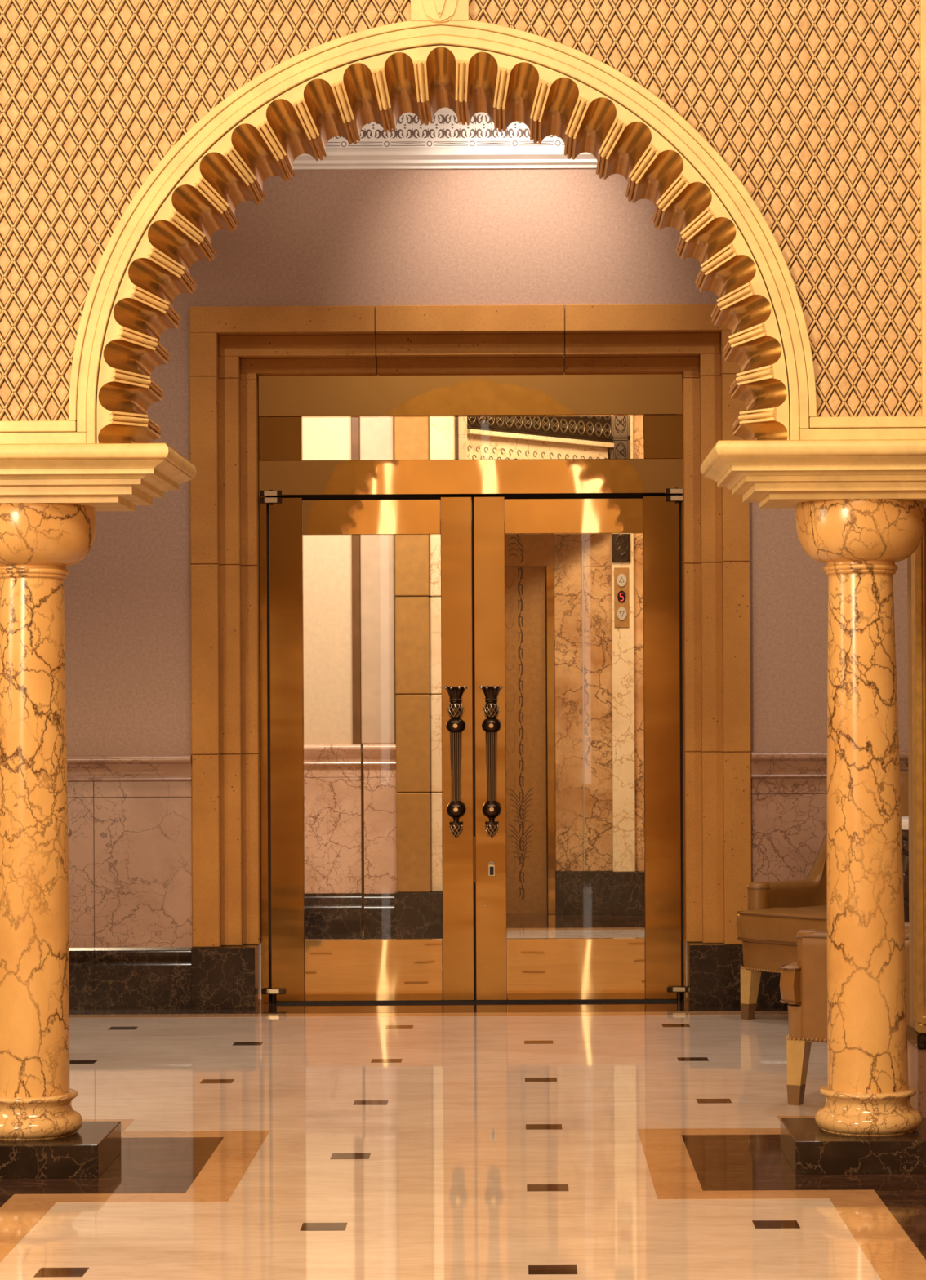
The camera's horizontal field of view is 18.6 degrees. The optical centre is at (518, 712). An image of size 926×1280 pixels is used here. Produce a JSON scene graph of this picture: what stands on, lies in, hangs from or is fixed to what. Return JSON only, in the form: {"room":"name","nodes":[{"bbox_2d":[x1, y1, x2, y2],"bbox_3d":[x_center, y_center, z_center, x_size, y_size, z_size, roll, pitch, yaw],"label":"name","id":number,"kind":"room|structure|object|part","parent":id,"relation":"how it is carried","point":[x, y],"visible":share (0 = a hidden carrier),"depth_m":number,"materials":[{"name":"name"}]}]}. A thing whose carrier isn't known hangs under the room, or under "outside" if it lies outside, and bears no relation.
{"room":"hotel lobby","nodes":[
{"label":"hotel lobby","id":0,"kind":"room"},
{"bbox_2d":[302,417,396,751],"bbox_3d":[-2.897,-1.310,18.100,4.220,3.150,0.200,0,0,0],"label":"wall","id":1,"kind":"structure","parent":0,"point":[326,559],"depth_m":18.00,"materials":[{"name":"beige paint"}]},
{"bbox_2d":[303,744,364,939],"bbox_3d":[-2.997,0.841,18.114,3.997,1.249,0.372,0,0,0],"label":"wainscoting","id":2,"kind":"structure","parent":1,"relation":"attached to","point":[334,789],"depth_m":17.98,"materials":[{"name":"pink stone"}]},
{"bbox_3d":[-3.000,0.281,17.989,3.997,0.131,0.122,0,0,0],"label":"chair rail","id":3,"kind":"part","parent":2,"relation":"part of","materials":[{"name":"pink stone"}]},
{"bbox_3d":[-2.995,1.314,18.000,3.995,0.302,0.100,0,0,0],"label":"baseboard","id":4,"kind":"part","parent":2,"relation":"part of","materials":[{"name":"stone"}]},
{"bbox_3d":[-2.998,0.755,18.140,3.995,0.820,0.320,0,0,0],"label":"marble panel","id":5,"kind":"part","parent":2,"relation":"part of","materials":[{"name":"stone"}]},
{"bbox_2d":[351,417,360,744],"bbox_3d":[-1.036,-1.320,17.985,0.052,3.050,0.030,0,0,0],"label":"wood strip","id":6,"kind":"object","parent":1,"relation":"attached to","point":[356,620],"visible":0.42,"depth_m":17.97,"materials":[{"name":"brown wood"}]},
{"bbox_2d":[359,417,395,744],"bbox_3d":[-0.899,-1.321,17.975,0.215,3.050,0.050,0,0,0],"label":"wall panel","id":7,"kind":"object","parent":1,"relation":"attached to","point":[376,433],"visible":0.45,"depth_m":17.95,"materials":[{"name":"beige paint"}]},
{"bbox_2d":[362,744,397,938],"bbox_3d":[-0.861,0.830,18.064,0.240,1.249,0.372,0,0,0],"label":"panel","id":8,"kind":"object","parent":1,"relation":"attached to","point":[379,760],"visible":0.86,"depth_m":17.93,"materials":[{"name":"pink stone"}]},
{"bbox_3d":[-0.864,0.271,17.939,0.240,0.131,0.122,0,0,0],"label":"chair rail","id":9,"kind":"part","parent":8,"relation":"part of","materials":[{"name":"pink stone"}]},
{"bbox_3d":[-0.859,1.303,17.950,0.238,0.302,0.100,0,0,0],"label":"baseboard","id":10,"kind":"part","parent":8,"relation":"part of","materials":[{"name":"stone"}]},
{"bbox_3d":[-0.861,0.744,18.090,0.238,0.820,0.320,0,0,0],"label":"marble panel","id":11,"kind":"part","parent":8,"relation":"part of","materials":[{"name":"stone"}]},
{"bbox_2d":[394,417,454,938],"bbox_3d":[-0.599,-0.696,18.025,0.390,4.297,0.350,0,0,0],"label":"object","id":12,"kind":"structure","parent":1,"relation":"attached to","point":[418,897],"depth_m":17.86,"materials":[{"name":"stone"}]},
{"bbox_2d":[0,911,925,1279],"bbox_3d":[0.007,1.509,8.000,10.400,0.121,26.000,0,0,0],"label":"floor","id":13,"kind":"structure","parent":0,"point":[481,1140],"depth_m":9.21,"materials":[{"name":"beige stone"}]},
{"bbox_2d":[0,502,96,1140],"bbox_3d":[-1.560,0.348,9.080,0.409,2.013,0.409,0,0,0],"label":"column","id":14,"kind":"structure","parent":13,"relation":"on","point":[38,541],"depth_m":8.97,"materials":[{"name":"stone"}]},
{"bbox_2d":[0,1121,120,1178],"bbox_3d":[-1.573,1.406,9.078,0.520,0.104,0.515,0,0,0],"label":"plinth","id":15,"kind":"object","parent":13,"relation":"on","point":[87,1153],"visible":0.93,"depth_m":8.82,"materials":[{"name":"stone"}]},
{"bbox_2d":[457,417,466,459],"bbox_3d":[-0.369,-0.698,19.090,0.061,4.300,0.220,0,0,0],"label":"post","id":16,"kind":"object","parent":13,"relation":"on","point":[462,421],"depth_m":18.98,"materials":[{"name":"beige stone"}]},
{"bbox_2d":[454,416,613,459],"bbox_3d":[0.122,-1.861,19.554,0.155,1.100,1.454,0,0,44],"label":"frieze","id":17,"kind":"object","parent":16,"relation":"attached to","point":[497,437],"visible":0.25,"depth_m":19.51,"materials":[{"name":"brown"}]},
{"bbox_3d":[0.134,-2.161,19.542,0.050,0.500,1.454,0,0,44],"label":"plate","id":18,"kind":"part","parent":17,"relation":"part of","materials":[{"name":"brown metal"}]},
{"bbox_3d":[0.164,-1.925,19.515,0.030,0.028,1.454,0,0,44],"label":"rail","id":19,"kind":"part","parent":17,"relation":"part of","materials":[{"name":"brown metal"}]},
{"bbox_2d":[736,771,908,1019],"bbox_3d":[1.504,0.862,13.269,0.768,1.161,0.724,0,0,-42],"label":"tub chair","id":20,"kind":"object","parent":13,"relation":"on","point":[776,911],"visible":0.36,"depth_m":13.24,"materials":[{"name":"beige leather"}]},
{"bbox_3d":[1.096,1.290,13.283,0.072,0.170,0.072,0,0,-42],"label":"leg","id":21,"kind":"part","parent":20,"relation":"part of","materials":[{"name":"brown wood"}]},
{"bbox_3d":[1.134,0.999,13.305,0.108,0.400,0.108,0,0,-42],"label":"arm","id":22,"kind":"part","parent":20,"relation":"part of","materials":[{"name":"beige leather"}]},
{"bbox_3d":[1.502,1.196,13.266,0.715,0.011,0.669,0,0,-42],"label":"nailhead trim","id":23,"kind":"part","parent":20,"relation":"part of","materials":[{"name":"brown metal"}]},
{"bbox_3d":[1.502,1.143,13.266,0.694,0.130,0.650,0,0,-42],"label":"seat frame","id":24,"kind":"part","parent":20,"relation":"part of","materials":[{"name":"beige leather"}]},
{"bbox_2d":[736,905,826,946],"bbox_3d":[1.436,0.995,13.207,0.585,0.164,0.724,0,0,-42],"label":"seat cushion","id":25,"kind":"object","parent":20,"relation":"on","point":[758,925],"depth_m":13.08,"materials":[{"name":"beige leather"}]},
{"bbox_3d":[1.548,0.739,13.309,0.647,0.916,0.670,0,0,-42],"label":"backrest","id":26,"kind":"part","parent":20,"relation":"part of","materials":[{"name":"beige leather"}]},
{"bbox_2d":[779,921,909,1105],"bbox_3d":[1.417,1.042,10.528,0.745,0.801,0.724,0,0,27],"label":"tub chair","id":27,"kind":"object","parent":13,"relation":"on","point":[802,982],"visible":0.41,"depth_m":10.34,"materials":[{"name":"beige leather"}]},
{"bbox_2d":[779,961,800,1005],"bbox_3d":[1.345,0.995,10.564,0.585,0.164,0.724,0,0,27],"label":"seat cushion","id":28,"kind":"object","parent":27,"relation":"on","point":[790,973],"depth_m":10.35,"materials":[{"name":"beige leather"}]},
{"bbox_3d":[1.036,1.290,10.403,0.072,0.170,0.072,0,0,27],"label":"leg","id":29,"kind":"part","parent":27,"relation":"part of","materials":[{"name":"brown wood"}]},
{"bbox_3d":[1.424,1.197,10.524,0.715,0.011,0.669,0,0,27],"label":"nailhead trim","id":30,"kind":"part","parent":27,"relation":"part of","materials":[{"name":"brown metal"}]},
{"bbox_3d":[1.424,1.143,10.524,0.694,0.130,0.650,0,0,27],"label":"seat frame","id":31,"kind":"part","parent":27,"relation":"part of","materials":[{"name":"beige leather"}]},
{"bbox_3d":[1.078,1.000,10.392,0.108,0.400,0.108,0,0,27],"label":"arm","id":32,"kind":"part","parent":27,"relation":"part of","materials":[{"name":"beige leather"}]},
{"bbox_3d":[1.470,0.920,10.500,0.624,0.556,0.670,0,0,27],"label":"backrest","id":33,"kind":"part","parent":27,"relation":"part of","materials":[{"name":"beige leather"}]},
{"bbox_2d":[780,1117,925,1174],"bbox_3d":[1.125,1.392,9.078,0.519,0.104,0.515,0,0,0],"label":"plinth","id":34,"kind":"object","parent":13,"relation":"on","point":[808,1149],"visible":0.93,"depth_m":8.82,"materials":[{"name":"stone"}]},
{"bbox_2d":[795,498,923,1135],"bbox_3d":[1.102,0.334,9.080,0.409,2.013,0.409,0,0,0],"label":"column","id":35,"kind":"structure","parent":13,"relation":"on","point":[860,542],"depth_m":8.97,"materials":[{"name":"stone"}]},
{"bbox_2d":[901,816,908,921],"bbox_3d":[1.975,0.960,12.500,0.681,0.984,0.454,0,0,0],"label":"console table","id":36,"kind":"object","parent":13,"relation":"on","point":[904,820],"visible":0.17,"depth_m":12.37,"materials":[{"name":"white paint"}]},
{"bbox_3d":[1.724,1.038,12.400,0.114,0.832,0.114,0,0,44],"label":"leg","id":37,"kind":"part","parent":36,"relation":"part of","materials":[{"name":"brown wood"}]},
{"bbox_2d":[0,0,925,444],"bbox_3d":[-0.012,-2.469,9.080,10.400,3.263,0.480,0,0,0],"label":"wall","id":38,"kind":"structure","parent":0,"point":[817,108],"depth_m":8.87,"materials":[{"name":"beige paint"}]},
{"bbox_2d":[0,443,196,511],"bbox_3d":[-1.576,-0.743,9.078,0.996,0.170,0.755,0,0,0],"label":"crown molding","id":39,"kind":"structure","parent":38,"relation":"attached to","point":[103,477],"depth_m":8.79,"materials":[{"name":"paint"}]},
{"bbox_2d":[68,0,816,443],"bbox_3d":[-0.242,-1.992,9.069,2.420,2.313,0.510,0,0,0],"label":"arch","id":40,"kind":"object","parent":39,"relation":"on","point":[425,64],"visible":0.97,"depth_m":8.86,"materials":[{"name":"paint"}]},
{"bbox_3d":[-1.114,-1.938,8.872,1.662,2.169,0.016,0,0,0],"label":"lattice panel","id":41,"kind":"part","parent":38,"relation":"part of","materials":[{"name":"gold metal"}]},
{"bbox_3d":[0.557,-1.955,8.872,1.517,2.169,0.016,0,0,0],"label":"lattice panel","id":42,"kind":"part","parent":38,"relation":"part of","materials":[{"name":"gold metal"}]},
{"bbox_2d":[699,439,925,508],"bbox_3d":[1.106,-0.757,9.078,0.994,0.170,0.755,0,0,0],"label":"crown molding","id":43,"kind":"structure","parent":38,"relation":"attached to","point":[769,473],"depth_m":8.78,"materials":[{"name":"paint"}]},
{"bbox_2d":[63,168,907,755],"bbox_3d":[-0.008,-1.575,14.075,10.400,3.650,0.350,0,0,0],"label":"wall","id":44,"kind":"structure","parent":0,"point":[504,236],"depth_m":13.90,"materials":[{"name":"paint"}]},
{"bbox_2d":[66,755,192,1009],"bbox_3d":[-3.299,0.842,14.014,3.393,1.249,0.372,0,0,0],"label":"wainscoting","id":45,"kind":"structure","parent":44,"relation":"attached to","point":[130,816],"depth_m":13.88,"materials":[{"name":"stone"}]},
{"bbox_3d":[-3.302,0.283,13.889,3.393,0.131,0.122,0,0,0],"label":"chair rail","id":46,"kind":"part","parent":45,"relation":"part of","materials":[{"name":"stone"}]},
{"bbox_3d":[-3.300,0.756,14.040,3.391,0.820,0.320,0,0,0],"label":"marble panel","id":47,"kind":"part","parent":45,"relation":"part of","materials":[{"name":"stone"}]},
{"bbox_3d":[-3.297,1.315,13.900,3.391,0.302,0.100,0,0,0],"label":"baseboard","id":48,"kind":"part","parent":45,"relation":"part of","materials":[{"name":"stone"}]},
{"bbox_2d":[259,489,475,1004],"bbox_3d":[-0.752,0.171,14.058,1.070,2.566,0.173,0,0,0],"label":"door","id":49,"kind":"structure","parent":44,"relation":"in","point":[302,970],"depth_m":14.09,"materials":[{"name":"brown metal"}]},
{"bbox_3d":[-1.234,-1.074,14.063,0.066,0.060,0.007,0,0,0],"label":"pivot plate","id":50,"kind":"part","parent":49,"relation":"part of","materials":[{"name":"gold metal"}]},
{"bbox_3d":[-1.223,1.392,14.057,0.064,0.022,0.007,0,0,0],"label":"pivot plate","id":51,"kind":"part","parent":49,"relation":"part of","materials":[{"name":"gold metal"}]},
{"bbox_3d":[-0.728,0.118,14.121,0.691,2.037,0.010,0,0,0],"label":"glass pane","id":52,"kind":"part","parent":49,"relation":"part of","materials":[{"name":"clear glass"}]},
{"bbox_3d":[-0.734,-0.975,14.117,0.689,0.174,0.055,0,0,0],"label":"rail","id":53,"kind":"part","parent":49,"relation":"part of","materials":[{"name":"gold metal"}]},
{"bbox_3d":[-0.723,1.289,14.117,0.689,0.305,0.055,0,0,0],"label":"rail","id":54,"kind":"part","parent":49,"relation":"part of","materials":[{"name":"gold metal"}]},
{"bbox_3d":[-0.312,-0.092,14.028,0.105,0.068,0.105,0,0,-23],"label":"crown","id":55,"kind":"part","parent":49,"relation":"part of","materials":[{"name":"brown metal"}]},
{"bbox_2d":[292,106,597,169],"bbox_3d":[-0.315,-2.993,13.810,7.800,0.632,0.380,0,0,0],"label":"crown molding","id":56,"kind":"structure","parent":44,"relation":"attached to","point":[445,143],"depth_m":13.86,"materials":[{"name":"white paint"}]},
{"bbox_3d":[-0.314,-2.877,13.925,7.800,0.133,0.150,0,0,0],"label":"arabesque panel","id":57,"kind":"part","parent":56,"relation":"part of","materials":[{"name":"white paint"}]},
{"bbox_2d":[189,303,751,1008],"bbox_3d":[-0.233,-0.274,14.021,2.756,3.451,0.358,0,0,0],"label":"door surround","id":58,"kind":"object","parent":44,"relation":"attached to","point":[229,346],"visible":0.91,"depth_m":13.94,"materials":[{"name":"stone"}]},
{"bbox_2d":[258,414,683,460],"bbox_3d":[-0.237,-1.372,14.127,2.120,0.219,0.066,0,0,0],"label":"window","id":59,"kind":"structure","parent":44,"relation":"in","point":[280,437],"depth_m":14.09,"materials":[{"name":"brown glass"}]},
{"bbox_3d":[-0.228,-1.372,14.125,1.708,0.218,0.010,0,0,0],"label":"glass pane","id":60,"kind":"part","parent":59,"relation":"part of","materials":[{"name":"clear glass"}]},
{"bbox_2d":[257,373,685,1004],"bbox_3d":[-0.231,-0.124,14.125,2.120,3.151,0.090,0,0,0],"label":"door frame","id":61,"kind":"structure","parent":44,"relation":"attached to","point":[522,394],"depth_m":14.09,"materials":[{"name":"brown metal"}]},
{"bbox_3d":[-1.270,0.187,14.128,0.038,2.538,0.064,0,0,0],"label":"post","id":62,"kind":"part","parent":61,"relation":"part of","materials":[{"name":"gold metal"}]},
{"bbox_3d":[0.825,0.177,14.128,0.011,2.538,0.064,0,0,0],"label":"post","id":63,"kind":"part","parent":61,"relation":"part of","materials":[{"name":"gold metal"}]},
{"bbox_2d":[473,487,687,1002],"bbox_3d":[0.320,0.165,14.058,1.073,2.566,0.173,0,0,0],"label":"door","id":64,"kind":"structure","parent":44,"relation":"in","point":[649,967],"depth_m":14.09,"materials":[{"name":"brown metal"}]},
{"bbox_3d":[-0.135,-0.093,14.028,0.105,0.068,0.105,0,0,-23],"label":"crown","id":65,"kind":"part","parent":64,"relation":"part of","materials":[{"name":"brown metal"}]},
{"bbox_3d":[-0.133,0.780,14.091,0.034,0.077,0.014,0,0,0],"label":"lock plate","id":66,"kind":"part","parent":64,"relation":"part of","materials":[{"name":"gold metal"}]},
{"bbox_3d":[0.277,-0.980,14.117,0.689,0.174,0.055,0,0,0],"label":"rail","id":67,"kind":"part","parent":64,"relation":"part of","materials":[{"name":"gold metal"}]},
{"bbox_3d":[0.283,0.113,14.121,0.691,2.037,0.010,0,0,0],"label":"glass pane","id":68,"kind":"part","parent":64,"relation":"part of","materials":[{"name":"clear glass"}]},
{"bbox_3d":[0.288,1.284,14.117,0.689,0.305,0.055,0,0,0],"label":"rail","id":69,"kind":"part","parent":64,"relation":"part of","materials":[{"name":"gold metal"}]},
{"bbox_3d":[0.789,-1.084,14.063,0.066,0.060,0.007,0,0,0],"label":"pivot plate","id":70,"kind":"part","parent":64,"relation":"part of","materials":[{"name":"silver metal"}]},
{"bbox_3d":[0.800,1.382,14.057,0.064,0.022,0.007,0,0,0],"label":"pivot plate","id":71,"kind":"part","parent":64,"relation":"part of","materials":[{"name":"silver metal"}]},
{"bbox_2d":[751,751,907,1006],"bbox_3d":[3.076,0.810,14.014,3.857,1.249,0.372,0,0,0],"label":"wainscoting","id":72,"kind":"structure","parent":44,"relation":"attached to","point":[788,789],"depth_m":13.88,"materials":[{"name":"stone"}]},
{"bbox_3d":[3.078,1.284,13.900,3.855,0.302,0.100,0,0,0],"label":"baseboard","id":73,"kind":"part","parent":72,"relation":"part of","materials":[{"name":"stone"}]},
{"bbox_3d":[3.075,0.725,14.040,3.855,0.820,0.320,0,0,0],"label":"marble panel","id":74,"kind":"part","parent":72,"relation":"part of","materials":[{"name":"stone"}]},
{"bbox_3d":[3.073,0.251,13.889,3.857,0.131,0.122,0,0,0],"label":"chair rail","id":75,"kind":"part","parent":72,"relation":"part of","materials":[{"name":"stone"}]},
{"bbox_2d":[454,417,612,914],"bbox_3d":[-0.468,-0.723,20.344,2.272,4.350,0.312,0,0,0],"label":"wall","id":76,"kind":"structure","parent":0,"point":[582,562],"depth_m":20.20,"materials":[{"name":"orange stone"}]},
{"bbox_2d":[361,533,555,914],"bbox_3d":[-0.569,0.073,20.289,1.662,2.760,0.222,0,0,0],"label":"door","id":77,"kind":"structure","parent":76,"relation":"in","point":[526,557],"depth_m":20.30,"materials":[{"name":"brown metal"}]},
{"bbox_3d":[0.474,1.293,20.344,0.409,0.310,0.312,0,0,0],"label":"baseboard","id":78,"kind":"part","parent":76,"relation":"part of","materials":[{"name":"stone"}]},
{"bbox_2d":[609,416,644,915],"bbox_3d":[1.128,-0.731,20.235,0.936,4.350,0.330,0,0,0],"label":"pilaster","id":79,"kind":"object","parent":76,"relation":"attached to","point":[627,643],"visible":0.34,"depth_m":20.08,"materials":[{"name":"beige stone"}]},
{"bbox_2d":[610,438,629,458],"bbox_3d":[0.726,-1.846,20.065,0.132,0.201,0.030,0,0,0],"label":"bronze plaque","id":80,"kind":"object","parent":79,"relation":"attached to","point":[620,450],"visible":0.8,"depth_m":20.06,"materials":[{"name":"brown metal"}]},
{"bbox_2d":[610,416,629,438],"bbox_3d":[0.725,-2.061,20.065,0.132,0.221,0.030,0,0,0],"label":"bronze plaque","id":81,"kind":"object","parent":79,"relation":"attached to","point":[620,425],"visible":0.78,"depth_m":20.06,"materials":[{"name":"brown metal"}]},
{"bbox_2d":[611,533,630,561],"bbox_3d":[0.729,-1.184,20.065,0.132,0.226,0.030,0,0,0],"label":"bronze plaque","id":82,"kind":"object","parent":79,"relation":"attached to","point":[620,543],"visible":0.88,"depth_m":20.06,"materials":[{"name":"brown metal"}]},
{"bbox_3d":[0.729,-1.184,20.070,0.132,0.226,0.020,0,0,0],"label":"plate","id":83,"kind":"part","parent":82,"relation":"part of","materials":[{"name":"brown metal"}]},
{"bbox_2d":[613,567,628,627],"bbox_3d":[0.735,-0.816,20.066,0.104,0.425,0.027,0,0,0],"label":"panel","id":84,"kind":"object","parent":79,"relation":"attached to","point":[620,574],"visible":1,"depth_m":20.07,"materials":[{"name":"brown metal"}]},
{"bbox_2d":[545,567,547,911],"bbox_3d":[-1.004,-0.720,17.600,8.400,4.350,6.800,0,0,0],"label":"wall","id":85,"kind":"structure","parent":0,"point":[545,567],"depth_m":20.60,"materials":[{"name":"brown stone"}]},
{"bbox_2d":[906,507,925,1117],"bbox_3d":[1.534,0.242,9.601,0.402,2.400,0.298,0,0,0],"label":"pier","id":86,"kind":"object","parent":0,"point":[916,562],"visible":0.71,"depth_m":9.48,"materials":[{"name":"brown paint"}]},
{"bbox_3d":[1.351,0.043,9.520,0.034,2.000,0.100,0,0,0],"label":"edge trim","id":87,"kind":"part","parent":86,"relation":"part of","materials":[{"name":"gold metal"}]}
]}

